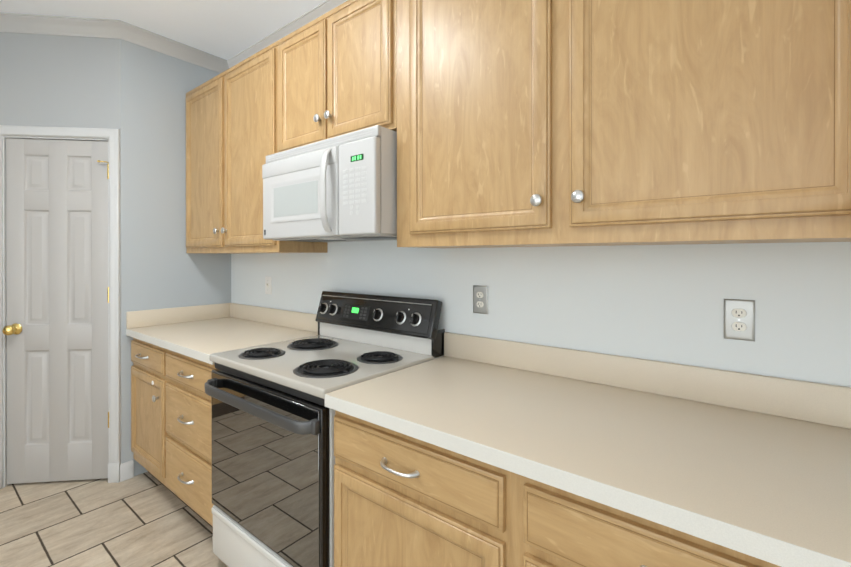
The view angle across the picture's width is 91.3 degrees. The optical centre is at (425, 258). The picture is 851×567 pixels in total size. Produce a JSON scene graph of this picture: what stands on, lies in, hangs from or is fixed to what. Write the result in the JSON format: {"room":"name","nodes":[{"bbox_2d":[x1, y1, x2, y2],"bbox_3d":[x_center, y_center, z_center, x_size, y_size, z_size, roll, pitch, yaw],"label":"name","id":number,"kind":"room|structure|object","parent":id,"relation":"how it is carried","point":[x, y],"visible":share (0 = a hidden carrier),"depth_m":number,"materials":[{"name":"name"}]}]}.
{"room":"kitchen","nodes":[
{"label":"kitchen","id":0,"kind":"room"},
{"bbox_2d":[0,32,121,486],"bbox_3d":[-2.200,-0.032,2.507,0.734,2.740,0.100,0,0,-7],"label":"wall","id":1,"kind":"structure","parent":0,"point":[58,81],"depth_m":2.46,"materials":[{"name":"grey paint"}]},
{"bbox_2d":[2,138,108,483],"bbox_3d":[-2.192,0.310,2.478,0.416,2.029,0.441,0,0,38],"label":"pantry door","id":2,"kind":"structure","parent":1,"relation":"in","point":[55,330],"depth_m":2.47,"materials":[{"name":"grey wood"}]},
{"bbox_2d":[0,125,120,488],"bbox_3d":[-2.183,0.281,2.479,0.702,2.114,0.081,0,0,-7],"label":"door frame","id":3,"kind":"structure","parent":1,"relation":"attached to","point":[113,288],"depth_m":2.48,"materials":[{"name":"white painted wood"},{"name":"brass"}]},
{"bbox_2d":[0,472,227,566],"bbox_3d":[-2.165,1.373,0.628,8.400,0.060,4.900,0,0,38],"label":"floor","id":4,"kind":"structure","parent":0,"point":[146,519],"depth_m":2.07,"materials":[{"name":"tile"}]},
{"bbox_2d":[131,338,215,527],"bbox_3d":[-1.181,0.902,2.418,1.118,0.872,0.664,0,0,38],"label":"base cabinet","id":5,"kind":"object","parent":4,"relation":"on","point":[171,427],"visible":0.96,"depth_m":2.13,"materials":[{"name":"brown wood"}]},
{"bbox_2d":[126,303,317,364],"bbox_3d":[-1.174,0.393,2.423,1.122,0.142,0.646,0,0,38],"label":"countertop","id":6,"kind":"structure","parent":5,"relation":"on","point":[201,332],"depth_m":2.49,"materials":[{"name":"laminate"}]},
{"bbox_2d":[204,291,444,566],"bbox_3d":[-0.444,0.759,1.799,0.790,1.162,0.712,0,0,38],"label":"range","id":7,"kind":"object","parent":4,"relation":"on","point":[273,459],"visible":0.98,"depth_m":1.60,"materials":[{"name":"white glass"}]},
{"bbox_2d":[334,410,513,566],"bbox_3d":[0.145,0.905,1.383,0.635,0.872,0.644,0,0,38],"label":"base cabinet","id":8,"kind":"object","parent":4,"relation":"on","point":[401,500],"depth_m":1.12,"materials":[{"name":"brown wood"}]},
{"bbox_2d":[514,473,780,566],"bbox_3d":[0.641,0.906,0.991,0.630,0.872,0.644,0,0,38],"label":"base cabinet","id":9,"kind":"object","parent":4,"relation":"on","point":[554,527],"depth_m":0.83,"materials":[{"name":"brown wood"}]},
{"bbox_2d":[325,332,850,566],"bbox_3d":[0.389,0.397,1.176,1.281,0.142,0.664,0,0,38],"label":"countertop","id":10,"kind":"structure","parent":9,"relation":"on","point":[755,466],"depth_m":1.03,"materials":[{"name":"laminate"}]},
{"bbox_2d":[0,0,325,59],"bbox_3d":[-2.165,-1.427,0.620,8.400,0.060,4.900,0,0,38],"label":"ceiling","id":11,"kind":"structure","parent":0,"point":[226,29],"depth_m":2.39,"materials":[{"name":"paint"}]},
{"bbox_2d":[121,39,230,475],"bbox_3d":[-1.661,-0.033,2.794,0.100,2.740,0.670,0,0,38],"label":"wall","id":12,"kind":"structure","parent":0,"point":[161,268],"depth_m":2.64,"materials":[{"name":"paint"}]},
{"bbox_2d":[120,460,133,481],"bbox_3d":[-1.081,1.287,2.000,8.200,0.104,1.202,0,0,38],"label":"baseboard","id":13,"kind":"structure","parent":12,"relation":"attached to","point":[126,470],"depth_m":2.52,"materials":[{"name":"white wood"}]},
{"bbox_2d":[231,240,850,386],"bbox_3d":[-0.677,-0.032,2.507,8.400,2.740,0.100,0,0,38],"label":"wall","id":14,"kind":"structure","parent":0,"point":[663,303],"depth_m":1.39,"materials":[{"name":"paint"}]},
{"bbox_2d":[0,0,347,72],"bbox_3d":[-1.095,-1.359,1.974,8.200,0.082,1.249,0,0,38],"label":"crown molding","id":15,"kind":"structure","parent":14,"relation":"attached to","point":[61,25],"depth_m":2.47,"materials":[{"name":"grey"}]},
{"bbox_2d":[186,40,326,253],"bbox_3d":[-1.091,-0.569,2.544,1.098,1.070,0.350,0,0,38],"label":"upper cabinet","id":16,"kind":"object","parent":14,"relation":"attached to","point":[231,128],"visible":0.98,"depth_m":2.38,"materials":[{"name":"brown wood"}]},
{"bbox_2d":[265,276,271,294],"bbox_3d":[-1.031,0.176,2.712,0.072,0.116,0.017,0,0,38],"label":"switch plate","id":17,"kind":"object","parent":14,"relation":"attached to","point":[268,285],"visible":1,"depth_m":2.71,"materials":[{"name":"white plastic"}]},
{"bbox_2d":[278,0,396,151],"bbox_3d":[-0.346,-0.804,1.954,0.800,0.596,0.350,0,0,38],"label":"upper cabinet","id":18,"kind":"object","parent":14,"relation":"attached to","point":[337,70],"visible":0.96,"depth_m":1.80,"materials":[{"name":"brown wood"}]},
{"bbox_2d":[262,125,396,241],"bbox_3d":[-0.380,-0.293,1.910,0.768,0.414,0.461,0,0,38],"label":"over-the-range microwave","id":19,"kind":"object","parent":18,"relation":"attached to","point":[342,188],"visible":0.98,"depth_m":1.67,"materials":[{"name":"white plastic"},{"name":"white painted metal"},{"name":"glass"}]},
{"bbox_2d":[397,0,560,247],"bbox_3d":[0.229,-0.573,1.517,0.643,1.057,0.323,0,0,38],"label":"upper cabinet","id":20,"kind":"object","parent":14,"relation":"attached to","point":[537,123],"depth_m":1.37,"materials":[{"name":"brown wood"}]},
{"bbox_2d":[473,285,487,313],"bbox_3d":[0.227,0.170,1.723,0.072,0.116,0.008,0,0,38],"label":"electrical outlet plate","id":21,"kind":"object","parent":14,"relation":"attached to","point":[480,299],"visible":1,"depth_m":1.72,"materials":[{"name":"silver metal"}]},
{"bbox_2d":[561,0,850,245],"bbox_3d":[0.729,-0.572,1.122,0.630,1.057,0.323,0,0,38],"label":"upper cabinet","id":22,"kind":"object","parent":14,"relation":"attached to","point":[683,121],"depth_m":0.99,"materials":[{"name":"brown wood"}]},
{"bbox_2d":[724,299,754,340],"bbox_3d":[0.899,0.176,1.192,0.072,0.116,0.008,0,0,38],"label":"electrical outlet plate","id":23,"kind":"object","parent":14,"relation":"attached to","point":[739,319],"visible":1,"depth_m":1.19,"materials":[{"name":"white plastic"}]}
]}

